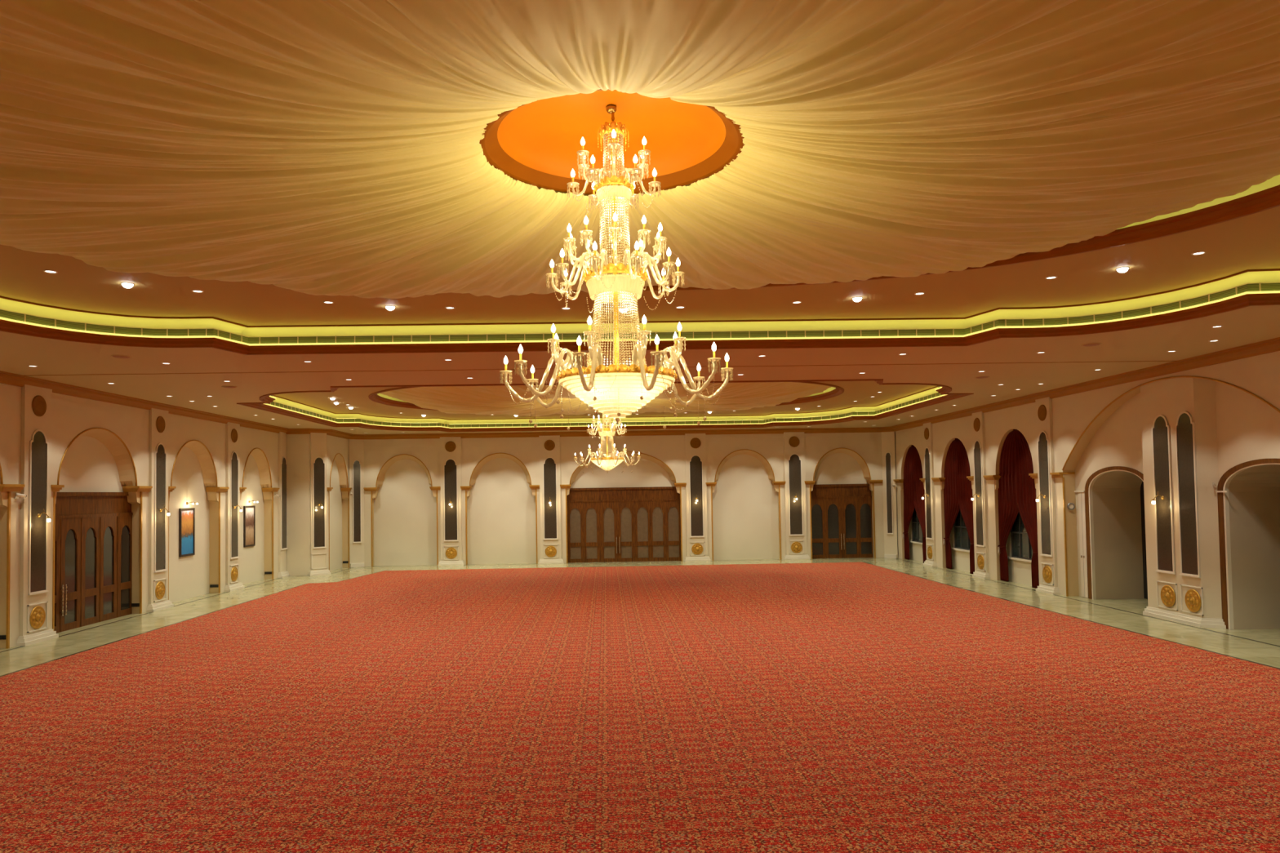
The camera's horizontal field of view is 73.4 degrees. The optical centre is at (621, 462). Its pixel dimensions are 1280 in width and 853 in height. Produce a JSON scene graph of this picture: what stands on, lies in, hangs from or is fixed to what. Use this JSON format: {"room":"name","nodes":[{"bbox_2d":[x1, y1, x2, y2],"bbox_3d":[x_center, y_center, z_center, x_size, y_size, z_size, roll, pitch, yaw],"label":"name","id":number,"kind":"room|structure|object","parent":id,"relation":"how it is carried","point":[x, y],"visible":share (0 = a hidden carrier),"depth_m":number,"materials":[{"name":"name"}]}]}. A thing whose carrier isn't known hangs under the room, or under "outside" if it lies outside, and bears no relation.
{"room":"ballroom","nodes":[
{"label":"ballroom","id":0,"kind":"room"},
{"bbox_2d":[0,382,289,648],"bbox_3d":[-17.608,1.263,20.804,0.710,7.840,50.300,-1,-2,-1],"label":"wall","id":1,"kind":"structure","parent":0,"point":[94,446],"depth_m":31.81,"materials":[{"name":"beige paint"}]},
{"bbox_2d":[14,493,26,498],"bbox_3d":[-17.486,0.971,24.945,0.216,0.163,0.328,-1,-2,-1],"label":"security camera","id":2,"kind":"object","parent":1,"relation":"attached to","point":[17,495],"visible":1,"depth_m":24.90,"materials":[{"name":"beige paint"}]},
{"bbox_2d":[29,605,45,629],"bbox_3d":[-17.402,4.628,25.645,0.095,0.680,0.680,-1,-2,-1],"label":"rosette","id":3,"kind":"object","parent":1,"relation":"attached to","point":[37,615],"visible":1,"depth_m":25.59,"materials":[{"name":"gold metal"}]},
{"bbox_2d":[27,429,48,595],"bbox_3d":[-17.472,1.463,25.753,0.060,4.925,0.860,-1,-2,-1],"label":"wall mirror","id":4,"kind":"object","parent":1,"relation":"attached to","point":[38,445],"visible":0.99,"depth_m":25.75,"materials":[{"name":"mirror"}]},
{"bbox_2d":[37,508,50,522],"bbox_3d":[-17.302,1.589,25.752,0.355,0.405,0.130,-1,-2,-1],"label":"wall sconce","id":5,"kind":"object","parent":4,"relation":"attached to","point":[48,520],"visible":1,"depth_m":25.73,"materials":[{"name":"gold metal"}]},
{"bbox_2d":[31,395,46,416],"bbox_3d":[-17.531,-1.707,25.862,0.040,0.640,0.640,-1,-2,-1],"label":"rosette","id":6,"kind":"object","parent":1,"relation":"attached to","point":[38,402],"visible":1,"depth_m":25.83,"materials":[{"name":"wood"}]},
{"bbox_2d":[54,492,133,633],"bbox_3d":[-17.988,3.240,29.110,0.260,4.470,5.050,-1,-2,-1],"label":"door","id":7,"kind":"structure","parent":1,"relation":"in","point":[93,542],"depth_m":29.18,"materials":[{"name":"brown wood"}]},
{"bbox_2d":[155,581,164,599],"bbox_3d":[-17.529,4.871,32.700,0.095,0.680,0.680,-1,-2,-1],"label":"rosette","id":8,"kind":"object","parent":1,"relation":"attached to","point":[159,592],"visible":1,"depth_m":32.63,"materials":[{"name":"gold metal"}]},
{"bbox_2d":[154,443,167,573],"bbox_3d":[-17.600,1.706,32.808,0.060,4.925,0.860,-1,-2,-1],"label":"wall mirror","id":9,"kind":"object","parent":1,"relation":"attached to","point":[160,455],"visible":1,"depth_m":32.80,"materials":[{"name":"mirror"}]},
{"bbox_2d":[155,416,165,432],"bbox_3d":[-17.658,-1.464,32.916,0.040,0.640,0.640,-1,-2,-1],"label":"rosette","id":10,"kind":"object","parent":1,"relation":"attached to","point":[160,422],"visible":1,"depth_m":32.87,"materials":[{"name":"wood"}]},
{"bbox_2d":[178,507,195,557],"bbox_3d":[-18.185,2.911,35.948,0.070,2.000,1.220,-1,-2,-1],"label":"painting","id":11,"kind":"object","parent":1,"relation":"attached to","point":[186,516],"visible":1,"depth_m":35.91,"materials":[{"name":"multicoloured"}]},
{"bbox_2d":[231,428,237,442],"bbox_3d":[-17.777,-1.238,39.451,0.040,0.640,0.640,-1,-2,-1],"label":"rosette","id":12,"kind":"object","parent":1,"relation":"attached to","point":[233,433],"visible":1,"depth_m":39.43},
{"bbox_2d":[230,451,239,559],"bbox_3d":[-17.718,1.932,39.343,0.060,4.925,0.860,-1,-2,-1],"label":"wall mirror","id":13,"kind":"object","parent":1,"relation":"attached to","point":[233,460],"visible":1,"depth_m":39.32,"materials":[{"name":"mirror"}]},
{"bbox_2d":[231,566,238,581],"bbox_3d":[-17.648,5.097,39.235,0.095,0.680,0.680,-1,-2,-1],"label":"rosette","id":14,"kind":"object","parent":1,"relation":"attached to","point":[234,573],"visible":1,"depth_m":39.17,"materials":[{"name":"gold metal"}]},
{"bbox_2d":[243,505,255,547],"bbox_3d":[-18.299,3.128,42.243,0.070,2.000,1.220,-1,-2,-1],"label":"painting","id":15,"kind":"object","parent":1,"relation":"attached to","point":[249,512],"visible":1,"depth_m":42.22,"materials":[{"name":"brown"}]},
{"bbox_2d":[280,456,288,550],"bbox_3d":[-17.828,2.141,45.418,0.060,4.925,0.860,-1,-2,-1],"label":"wall mirror","id":16,"kind":"object","parent":1,"relation":"attached to","point":[283,464],"visible":1,"depth_m":45.42,"materials":[{"name":"mirror"}]},
{"bbox_2d":[286,434,309,576],"bbox_3d":[-17.321,2.116,45.849,1.290,7.840,0.001,-1,-2,-1],"label":"wall","id":17,"kind":"structure","parent":0,"point":[297,445],"depth_m":45.85,"materials":[{"name":"beige paint"}]},
{"bbox_2d":[307,432,331,576],"bbox_3d":[-16.244,2.110,46.162,0.280,7.840,1.200,-3,-3,42],"label":"wall","id":18,"kind":"structure","parent":0,"point":[317,441],"depth_m":46.03,"materials":[{"name":"beige paint"}]},
{"bbox_2d":[312,457,326,548],"bbox_3d":[-16.236,2.142,46.154,0.060,4.925,0.760,-3,-3,42],"label":"wall mirror","id":19,"kind":"object","parent":18,"relation":"attached to","point":[318,464],"visible":1,"depth_m":46.17,"materials":[{"name":"mirror"}]},
{"bbox_2d":[326,435,351,571],"bbox_3d":[-16.150,2.200,48.849,0.560,7.840,4.460,-1,-2,-1],"label":"wall","id":20,"kind":"structure","parent":0,"point":[338,489],"depth_m":49.56,"materials":[{"name":"beige paint"}]},
{"bbox_2d":[0,337,1279,439],"bbox_3d":[-0.377,-2.684,23.809,34.490,0.285,55.410,-1,-2,-1],"label":"trim","id":21,"kind":"structure","parent":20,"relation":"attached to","point":[1271,345],"depth_m":34.70,"materials":[{"name":"orange paint"}]},
{"bbox_2d":[349,439,364,567],"bbox_3d":[-15.634,2.259,50.802,0.866,7.840,0.120,0,-2,-32],"label":"wall","id":22,"kind":"structure","parent":0,"point":[356,446],"depth_m":50.81,"materials":[{"name":"beige paint"}]},
{"bbox_2d":[352,459,361,542],"bbox_3d":[-15.639,2.292,50.809,0.540,4.925,0.060,0,-2,-32],"label":"wall mirror","id":23,"kind":"object","parent":22,"relation":"attached to","point":[357,489],"visible":1,"depth_m":50.83,"materials":[{"name":"mirror"}]},
{"bbox_2d":[275,380,936,419],"bbox_3d":[-0.621,-2.975,39.121,28.420,0.001,21.020,-1,-2,-1],"label":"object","id":24,"kind":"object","parent":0,"point":[862,392],"depth_m":42.37,"materials":[{"name":"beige paint"}]},
{"bbox_2d":[510,177,709,196],"bbox_3d":[-0.130,-4.683,11.368,21.900,0.001,14.600,-1,-2,-1],"label":"ceiling","id":25,"kind":"structure","parent":0,"point":[539,188],"depth_m":14.38,"materials":[{"name":"beige paint"}]},
{"bbox_2d":[479,88,744,194],"bbox_3d":[-0.127,-4.453,11.360,3.520,0.640,3.520,-1,-2,-1],"label":"ceiling medallion","id":26,"kind":"object","parent":25,"relation":"attached to","point":[537,143],"visible":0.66,"depth_m":11.88,"materials":[{"name":"orange paint"}]},
{"bbox_2d":[499,112,733,431],"bbox_3d":[-0.078,-2.568,11.296,2.922,4.140,3.066,-1,-2,17],"label":"chandelier","id":27,"kind":"object","parent":26,"relation":"hanging from","point":[615,391],"visible":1,"depth_m":11.02,"materials":[{"name":"gold metal"}]},
{"bbox_2d":[603,132,624,186],"bbox_3d":[-0.100,-3.983,11.344,0.285,0.690,0.283,-1,-2,-1],"label":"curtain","id":28,"kind":"object","parent":27,"relation":"hanging from","point":[622,134],"depth_m":11.29,"materials":[{"name":"clear glass"}]},
{"bbox_2d":[599,196,630,275],"bbox_3d":[-0.085,-3.004,11.311,0.415,1.010,0.414,-1,-2,-1],"label":"curtain","id":29,"kind":"object","parent":27,"relation":"hanging from","point":[614,202],"depth_m":11.23,"materials":[{"name":"clear glass"}]},
{"bbox_2d":[586,291,646,368],"bbox_3d":[-0.064,-1.695,11.266,0.825,1.070,0.825,-1,-2,-1],"label":"curtain","id":30,"kind":"object","parent":27,"relation":"hanging from","point":[616,299],"depth_m":11.14,"materials":[{"name":"clear glass"}]},
{"bbox_2d":[363,431,884,566],"bbox_3d":[0.173,2.039,51.477,32.500,7.840,0.710,-1,-2,-1],"label":"wall","id":31,"kind":"structure","parent":0,"point":[745,477],"depth_m":51.58,"materials":[{"name":"beige paint"}]},
{"bbox_2d":[444,441,455,452],"bbox_3d":[-10.188,-0.954,51.178,0.640,0.640,0.040,-1,-2,-1],"label":"rosette","id":32,"kind":"object","parent":31,"relation":"attached to","point":[450,446],"visible":1,"depth_m":51.16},
{"bbox_2d":[443,458,458,541],"bbox_3d":[-10.139,2.216,51.059,0.860,4.925,0.060,-1,-2,-1],"label":"wall mirror","id":33,"kind":"object","parent":31,"relation":"attached to","point":[450,468],"visible":1,"depth_m":51.08,"materials":[{"name":"mirror"}]},
{"bbox_2d":[445,547,457,559],"bbox_3d":[-10.090,5.380,50.929,0.680,0.680,0.095,-1,-2,-1],"label":"rosette","id":34,"kind":"object","parent":31,"relation":"attached to","point":[449,553],"visible":1,"depth_m":50.94,"materials":[{"name":"gold metal"}]},
{"bbox_2d":[544,440,555,450],"bbox_3d":[-4.280,-1.041,51.287,0.640,0.640,0.040,-1,-2,-1],"label":"rosette","id":35,"kind":"object","parent":31,"relation":"attached to","point":[549,445],"visible":1,"depth_m":51.28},
{"bbox_2d":[542,457,557,539],"bbox_3d":[-4.231,2.129,51.169,0.860,4.925,0.060,-1,-2,-1],"label":"wall mirror","id":36,"kind":"object","parent":31,"relation":"attached to","point":[549,466],"visible":1,"depth_m":51.18,"materials":[{"name":"mirror"}]},
{"bbox_2d":[545,546,556,557],"bbox_3d":[-4.182,5.293,51.039,0.680,0.680,0.095,-1,-2,-1],"label":"rosette","id":37,"kind":"object","parent":31,"relation":"attached to","point":[550,551],"visible":1,"depth_m":51.05,"materials":[{"name":"gold metal"}]},
{"bbox_2d":[566,486,680,562],"bbox_3d":[0.165,3.732,51.673,6.820,4.470,0.260,-1,-2,-1],"label":"door","id":38,"kind":"structure","parent":31,"relation":"in","point":[606,524],"depth_m":51.68,"materials":[{"name":"brown wood"}]},
{"bbox_2d":[689,437,700,448],"bbox_3d":[4.458,-1.170,51.450,0.640,0.640,0.040,-1,-2,-1],"label":"rosette","id":39,"kind":"object","parent":31,"relation":"attached to","point":[695,442],"visible":1,"depth_m":51.44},
{"bbox_2d":[688,454,704,537],"bbox_3d":[4.507,2.000,51.331,0.860,4.925,0.060,-1,-2,-1],"label":"wall mirror","id":40,"kind":"object","parent":31,"relation":"attached to","point":[695,464],"visible":1,"depth_m":51.34,"materials":[{"name":"mirror"}]},
{"bbox_2d":[691,543,702,555],"bbox_3d":[4.556,5.164,51.202,0.680,0.680,0.095,-1,-2,-1],"label":"rosette","id":41,"kind":"object","parent":31,"relation":"attached to","point":[699,549],"visible":1,"depth_m":51.21,"materials":[{"name":"gold metal"}]},
{"bbox_2d":[788,436,799,447],"bbox_3d":[10.406,-1.258,51.560,0.640,0.640,0.040,-1,-2,-1],"label":"rosette","id":42,"kind":"object","parent":31,"relation":"attached to","point":[793,442],"visible":1,"depth_m":51.55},
{"bbox_2d":[787,453,804,535],"bbox_3d":[10.455,1.912,51.442,0.860,4.925,0.060,-1,-2,-1],"label":"wall mirror","id":43,"kind":"object","parent":31,"relation":"attached to","point":[794,463],"visible":1,"depth_m":51.45,"materials":[{"name":"mirror"}]},
{"bbox_2d":[791,542,802,553],"bbox_3d":[10.504,5.077,51.312,0.680,0.680,0.095,-1,-2,-1],"label":"rosette","id":44,"kind":"object","parent":31,"relation":"attached to","point":[796,547],"visible":1,"depth_m":51.33,"materials":[{"name":"gold metal"}]},
{"bbox_2d":[810,484,872,558],"bbox_3d":[13.301,3.538,51.918,3.780,4.470,0.260,-1,-2,-1],"label":"door","id":45,"kind":"structure","parent":31,"relation":"in","point":[842,527],"depth_m":51.92,"materials":[{"name":"brown wood"}]},
{"bbox_2d":[0,174,1279,434],"bbox_3d":[-0.395,-3.530,23.833,34.800,1.442,55.800,-1,-2,-1],"label":"ceiling","id":46,"kind":"structure","parent":0,"point":[193,374],"depth_m":23.42,"materials":[{"name":"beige paint"}]},
{"bbox_2d":[110,355,132,358],"bbox_3d":[-12.688,-2.684,21.780,0.470,0.035,0.470,-1,-2,-1],"label":"ceiling speaker","id":47,"kind":"object","parent":46,"relation":"attached to","point":[113,356],"visible":1,"depth_m":21.72,"materials":[{"name":"beige paint"}]},
{"bbox_2d":[111,355,129,358],"bbox_3d":[-12.688,-2.684,21.780,0.400,0.035,0.400,-1,-2,-1],"label":"grille","id":48,"kind":"object","parent":47,"relation":"attached to","point":[118,357],"depth_m":21.73,"materials":[{"name":"beige paint"}]},
{"bbox_2d":[348,415,826,424],"bbox_3d":[-0.617,-2.709,39.112,28.720,0.022,21.320,-1,-2,-1],"label":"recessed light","id":49,"kind":"object","parent":46,"relation":"in","point":[776,416],"depth_m":48.68,"materials":[{"name":"yellow"}]},
{"bbox_2d":[236,378,973,431],"bbox_3d":[-0.612,-2.355,39.100,28.540,0.200,21.140,-1,-2,-1],"label":"trim","id":50,"kind":"structure","parent":46,"relation":"attached to","point":[266,399],"depth_m":43.10,"materials":[{"name":"beige paint"}]},
{"bbox_2d":[267,386,943,427],"bbox_3d":[-0.615,-2.585,39.108,28.140,0.180,20.740,-1,-2,-1],"label":"light strip","id":51,"kind":"object","parent":46,"relation":"in","point":[937,394],"visible":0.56,"depth_m":48.41,"materials":[{"name":"beige paint"}]},
{"bbox_2d":[380,382,831,416],"bbox_3d":[-0.639,-2.905,39.133,20.538,0.845,13.869,-1,-2,-1],"label":"ceiling recess","id":52,"kind":"object","parent":46,"relation":"hanging from","point":[477,400],"visible":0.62,"depth_m":37.45,"materials":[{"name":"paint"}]},
{"bbox_2d":[368,381,844,410],"bbox_3d":[-0.622,-3.035,39.123,21.200,0.240,13.900,-1,-2,-1],"label":"trim","id":53,"kind":"structure","parent":46,"relation":"attached to","point":[374,397],"depth_m":40.22,"materials":[{"name":"brown metal"}]},
{"bbox_2d":[265,386,947,428],"bbox_3d":[-0.614,-2.473,39.104,28.140,0.055,20.740,-1,-2,-1],"label":"light","id":54,"kind":"object","parent":46,"relation":"attached to","point":[835,424],"depth_m":48.39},
{"bbox_2d":[0,293,1279,355],"bbox_3d":[-0.109,-3.313,11.321,28.540,0.200,21.140,-1,-2,-1],"label":"trim","id":55,"kind":"structure","parent":46,"relation":"attached to","point":[1264,299],"depth_m":21.47,"materials":[{"name":"beige paint"}]},
{"bbox_2d":[0,282,1279,343],"bbox_3d":[-0.113,-3.543,11.329,28.140,0.180,20.740,-1,-2,-1],"label":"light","id":56,"kind":"object","parent":46,"relation":"in","point":[1252,286],"visible":0.98,"depth_m":21.53,"materials":[{"name":"beige paint"}]},
{"bbox_2d":[0,0,1279,298],"bbox_3d":[-0.225,-3.826,11.329,20.444,0.945,13.415,-1,-2,-4],"label":"drape","id":57,"kind":"object","parent":46,"relation":"hanging from","point":[311,147],"visible":0.94,"depth_m":9.55,"materials":[{"name":"fabric"}]},
{"bbox_2d":[0,290,1279,345],"bbox_3d":[-0.111,-3.431,11.325,28.140,0.055,20.740,-1,-2,-1],"label":"light","id":58,"kind":"object","parent":46,"relation":"attached to","point":[1266,291],"depth_m":21.42,"materials":[{"name":"yellow"}]},
{"bbox_2d":[556,184,1279,292],"bbox_3d":[-0.120,-3.993,11.344,21.200,0.240,13.900,-1,-2,-1],"label":"trim","id":59,"kind":"structure","parent":46,"relation":"attached to","point":[1268,198],"depth_m":14.75,"materials":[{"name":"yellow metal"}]},
{"bbox_2d":[1081,342,1102,346],"bbox_3d":[12.195,-3.052,22.242,0.470,0.035,0.470,-1,-2,-1],"label":"ceiling speaker","id":60,"kind":"object","parent":46,"relation":"attached to","point":[1088,344],"visible":1,"depth_m":22.15,"materials":[{"name":"beige paint"}]},
{"bbox_2d":[1083,343,1100,346],"bbox_3d":[12.195,-3.052,22.242,0.400,0.035,0.400,-1,-2,-1],"label":"grille","id":61,"kind":"object","parent":60,"relation":"attached to","point":[1084,344],"depth_m":22.16,"materials":[{"name":"beige paint"}]},
{"bbox_2d":[0,205,1279,325],"bbox_3d":[-0.119,-3.933,11.342,28.420,0.001,21.020,-1,-2,-1],"label":"ceiling","id":62,"kind":"structure","parent":0,"point":[1250,242],"depth_m":18.73,"materials":[{"name":"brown paint"}]},
{"bbox_2d":[120,282,133,288],"bbox_3d":[-9.874,-3.537,17.166,0.230,0.094,0.230,-1,-2,-1],"label":"recessed light","id":63,"kind":"object","parent":62,"relation":"in","point":[127,285],"visible":1,"depth_m":17.10,"materials":[{"name":"beige paint"}]},
{"bbox_2d":[852,296,862,302],"bbox_3d":[5.355,-3.693,19.459,0.230,0.094,0.230,-1,-2,-1],"label":"recessed light","id":64,"kind":"object","parent":62,"relation":"in","point":[857,299],"visible":1,"depth_m":19.39,"materials":[{"name":"beige paint"}]},
{"bbox_2d":[1115,266,1128,272],"bbox_3d":[10.027,-3.843,17.157,0.230,0.094,0.230,-1,-2,-1],"label":"recessed light","id":65,"kind":"object","parent":62,"relation":"in","point":[1121,269],"visible":1,"depth_m":17.10,"materials":[{"name":"beige paint"}]},
{"bbox_2d":[0,557,1279,676],"bbox_3d":[1.081,5.000,23.845,38.300,0.004,56.040,-1,-2,-1],"label":"floor","id":66,"kind":"structure","parent":0,"point":[1260,646],"depth_m":29.96,"materials":[{"name":"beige stone"}]},
{"bbox_2d":[0,562,1279,852],"bbox_3d":[-0.099,4.954,22.169,29.720,0.018,52.450,-1,-2,-1],"label":"carpet","id":67,"kind":"object","parent":66,"relation":"on","point":[823,707],"visible":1,"depth_m":15.36,"materials":[{"name":"carpet"}]},
{"bbox_2d":[880,431,897,558],"bbox_3d":[16.027,1.790,51.347,0.829,7.840,0.120,-3,-3,40],"label":"wall","id":68,"kind":"structure","parent":0,"point":[891,550],"depth_m":51.35,"materials":[{"name":"beige paint"}]},
{"bbox_2d":[884,452,893,534],"bbox_3d":[16.034,1.823,51.353,0.440,4.925,0.060,-3,-3,41],"label":"wall mirror","id":69,"kind":"object","parent":68,"relation":"attached to","point":[888,470],"visible":1,"depth_m":51.36,"materials":[{"name":"mirror"}]},
{"bbox_2d":[893,351,1279,596],"bbox_3d":[17.026,0.839,24.002,0.730,7.840,55.410,-1,-2,-1],"label":"wall","id":70,"kind":"structure","parent":0,"point":[1071,422],"depth_m":34.22,"materials":[{"name":"beige paint"}]},
{"bbox_2d":[902,446,915,559],"bbox_3d":[16.615,2.314,49.396,0.334,6.582,2.128,-1,-2,-5],"label":"curtain","id":71,"kind":"object","parent":70,"relation":"hanging from","point":[908,505],"visible":0.98,"depth_m":49.73,"materials":[{"name":"red fabric"}]},
{"bbox_2d":[909,507,923,544],"bbox_3d":[16.868,1.752,48.566,0.140,5.700,3.830,-1,-2,-1],"label":"window","id":72,"kind":"structure","parent":70,"relation":"in","point":[917,533],"depth_m":49.22,"materials":[{"name":"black glass"}]},
{"bbox_2d":[911,444,926,563],"bbox_3d":[16.575,2.254,47.627,0.283,6.582,1.950,-1,-2,-5],"label":"curtain","id":73,"kind":"object","parent":70,"relation":"hanging from","point":[918,491],"visible":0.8,"depth_m":47.65,"materials":[{"name":"red fabric"}]},
{"bbox_2d":[924,427,928,439],"bbox_3d":[16.358,-1.542,45.953,0.040,0.640,0.640,-1,-2,-1],"label":"rosette","id":74,"kind":"object","parent":70,"relation":"attached to","point":[926,430],"visible":1,"depth_m":45.90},
{"bbox_2d":[924,447,933,539],"bbox_3d":[16.396,1.629,45.845,0.060,4.925,0.860,-1,-2,-1],"label":"wall mirror","id":75,"kind":"object","parent":70,"relation":"attached to","point":[926,455],"visible":1,"depth_m":45.85,"materials":[{"name":"mirror"}]},
{"bbox_2d":[927,546,932,559],"bbox_3d":[16.424,4.795,45.736,0.095,0.680,0.680,-1,-2,-1],"label":"rosette","id":76,"kind":"object","parent":70,"relation":"attached to","point":[929,548],"visible":1,"depth_m":45.66,"materials":[{"name":"gold metal"}]},
{"bbox_2d":[942,438,959,568],"bbox_3d":[16.726,2.105,43.332,0.334,6.582,2.166,-1,-2,-5],"label":"curtain","id":77,"kind":"object","parent":70,"relation":"hanging from","point":[951,504],"visible":0.99,"depth_m":43.65,"materials":[{"name":"red fabric"}]},
{"bbox_2d":[951,509,970,552],"bbox_3d":[16.978,1.543,42.496,0.140,5.700,3.880,-1,-2,-1],"label":"window","id":78,"kind":"structure","parent":70,"relation":"in","point":[962,540],"depth_m":42.94,"materials":[{"name":"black glass"}]},
{"bbox_2d":[955,438,974,573],"bbox_3d":[16.680,2.044,41.539,0.293,6.582,1.964,-1,-2,-5],"label":"curtain","id":79,"kind":"object","parent":70,"relation":"hanging from","point":[965,502],"visible":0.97,"depth_m":41.46,"materials":[{"name":"red fabric"}]},
{"bbox_2d":[973,417,980,431],"bbox_3d":[16.470,-1.756,39.748,0.040,0.640,0.640,-1,-2,-1],"label":"rosette","id":80,"kind":"object","parent":70,"relation":"attached to","point":[976,422],"visible":1,"depth_m":39.71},
{"bbox_2d":[973,440,984,546],"bbox_3d":[16.509,1.415,39.640,0.060,4.925,0.860,-1,-2,-1],"label":"wall mirror","id":81,"kind":"object","parent":70,"relation":"attached to","point":[977,450],"visible":1,"depth_m":39.63,"materials":[{"name":"mirror"}]},
{"bbox_2d":[977,554,984,569],"bbox_3d":[16.536,4.580,39.531,0.095,0.680,0.680,-1,-2,-1],"label":"rosette","id":82,"kind":"object","parent":70,"relation":"attached to","point":[981,562],"visible":1,"depth_m":39.46,"materials":[{"name":"gold metal"}]},
{"bbox_2d":[997,429,1018,581],"bbox_3d":[16.835,1.894,37.215,0.334,6.582,2.108,-1,-2,-5],"label":"curtain","id":83,"kind":"object","parent":70,"relation":"hanging from","point":[1008,510],"visible":1,"depth_m":37.50,"materials":[{"name":"red fabric"}]},
{"bbox_2d":[1007,511,1032,562],"bbox_3d":[17.087,1.333,36.425,0.140,5.700,3.730,-1,-2,-1],"label":"window","id":84,"kind":"structure","parent":70,"relation":"in","point":[1021,548],"depth_m":36.81,"materials":[{"name":"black glass"}]},
{"bbox_2d":[1013,429,1039,588],"bbox_3d":[16.785,1.836,35.495,0.290,6.582,1.868,-1,-2,-6],"label":"curtain","id":85,"kind":"object","parent":70,"relation":"hanging from","point":[1026,497],"visible":0.97,"depth_m":35.40,"materials":[{"name":"red fabric"}]},
{"bbox_2d":[1037,404,1046,421],"bbox_3d":[16.578,-1.961,33.793,0.040,0.640,0.640,-1,-2,-1],"label":"rosette","id":86,"kind":"object","parent":70,"relation":"attached to","point":[1042,412],"visible":1,"depth_m":33.77,"materials":[{"name":"wood"}]},
{"bbox_2d":[1037,431,1053,557],"bbox_3d":[16.616,1.209,33.684,0.060,4.925,0.860,-1,-2,-1],"label":"wall mirror","id":87,"kind":"object","parent":70,"relation":"attached to","point":[1043,458],"visible":1,"depth_m":33.68,"materials":[{"name":"mirror"}]},
{"bbox_2d":[1042,565,1052,582],"bbox_3d":[16.644,4.375,33.575,0.095,0.680,0.680,-1,-2,-1],"label":"rosette","id":88,"kind":"object","parent":70,"relation":"attached to","point":[1046,572],"visible":1,"depth_m":33.52,"materials":[{"name":"gold metal"}]},
{"bbox_2d":[1066,502,1075,510],"bbox_3d":[17.026,1.659,32.458,0.280,0.280,0.070,-1,-2,-1],"label":"round sensor","id":89,"kind":"object","parent":70,"relation":"attached to","point":[1070,506],"visible":1,"depth_m":32.44,"materials":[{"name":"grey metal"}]},
{"bbox_2d":[1092,471,1147,599],"bbox_3d":[18.309,2.341,29.873,1.850,5.200,3.920,-1,-2,-1],"label":"wall","id":90,"kind":"structure","parent":0,"point":[1117,496],"depth_m":31.50,"materials":[{"name":"paint"}]},
{"bbox_2d":[1075,377,1279,628],"bbox_3d":[17.047,1.045,26.527,0.560,7.600,12.570,-1,-2,-1],"label":"wall","id":91,"kind":"structure","parent":0,"point":[1233,427],"depth_m":25.32,"materials":[{"name":"beige paint"}]},
{"bbox_2d":[1074,490,1088,597],"bbox_3d":[17.218,3.035,32.106,0.070,3.960,0.650,-1,-2,-1],"label":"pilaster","id":92,"kind":"structure","parent":91,"relation":"in","point":[1082,509],"depth_m":31.99,"materials":[{"name":"beige paint"}]},
{"bbox_2d":[1084,466,1143,599],"bbox_3d":[17.318,2.541,29.848,0.140,4.830,3.840,-1,-2,-1],"label":"trim","id":93,"kind":"structure","parent":91,"relation":"attached to","point":[1090,482],"depth_m":31.51,"materials":[{"name":"brown wood"}]},
{"bbox_2d":[1151,414,1175,574],"bbox_3d":[16.852,0.967,26.711,0.060,4.925,0.860,-1,-2,-1],"label":"wall mirror","id":94,"kind":"object","parent":91,"relation":"attached to","point":[1161,443],"visible":1,"depth_m":26.71,"materials":[{"name":"mirror"}]},
{"bbox_2d":[1160,585,1175,607],"bbox_3d":[16.875,4.130,26.533,0.095,0.680,0.680,-1,-2,-1],"label":"rosette","id":95,"kind":"object","parent":91,"relation":"attached to","point":[1169,595],"visible":1,"depth_m":26.48,"materials":[{"name":"gold metal"}]},
{"bbox_2d":[1174,411,1200,577],"bbox_3d":[16.873,0.929,25.592,0.060,4.925,0.860,-1,-2,-1],"label":"wall mirror","id":96,"kind":"object","parent":91,"relation":"attached to","point":[1185,448],"visible":1,"depth_m":25.59,"materials":[{"name":"mirror"}]},
{"bbox_2d":[1184,589,1201,612],"bbox_3d":[16.895,4.091,25.404,0.095,0.680,0.680,-1,-2,-1],"label":"rosette","id":97,"kind":"object","parent":91,"relation":"attached to","point":[1196,602],"visible":1,"depth_m":25.35,"materials":[{"name":"gold metal"}]},
{"bbox_2d":[1217,458,1279,629],"bbox_3d":[17.442,2.303,22.938,0.140,4.830,3.870,-1,-2,-1],"label":"trim","id":98,"kind":"structure","parent":91,"relation":"attached to","point":[1224,481],"depth_m":24.63,"materials":[{"name":"brown wood"}]},
{"bbox_2d":[1228,464,1279,629],"bbox_3d":[18.434,2.103,22.963,1.850,5.200,3.950,-1,-2,-1],"label":"wall","id":99,"kind":"structure","parent":0,"point":[1254,493],"depth_m":24.61,"materials":[{"name":"paint"}]},
{"label":"ceiling","id":100,"kind":"structure","parent":0,"visible":0},
{"bbox_3d":[-0.629,-3.494,39.139,3.520,0.640,3.520,-1,-2,-1],"label":"dome","id":101,"kind":"object","parent":100,"relation":"attached to","visible":0},
{"bbox_2d":[573,413,640,473],"bbox_3d":[-0.650,-1.609,39.073,3.066,4.140,2.922,-1,-2,-1],"label":"chandelier","id":102,"kind":"object","parent":101,"relation":"hanging from","point":[605,463],"visible":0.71,"depth_m":38.71,"materials":[{"name":"gold glass"}]},
{"bbox_2d":[602,413,611,427],"bbox_3d":[-0.657,-2.045,39.088,0.415,1.010,0.414,-1,-2,-1],"label":"curtain","id":103,"kind":"object","parent":102,"relation":"hanging from","point":[609,420],"depth_m":39.01,"materials":[{"name":"clear glass"}]},
{"bbox_2d":[598,435,616,457],"bbox_3d":[-0.637,-0.736,39.043,0.825,1.070,0.825,-1,-2,-1],"label":"curtain","id":104,"kind":"object","parent":102,"relation":"hanging from","point":[607,442],"depth_m":38.91,"materials":[{"name":"clear glass"}]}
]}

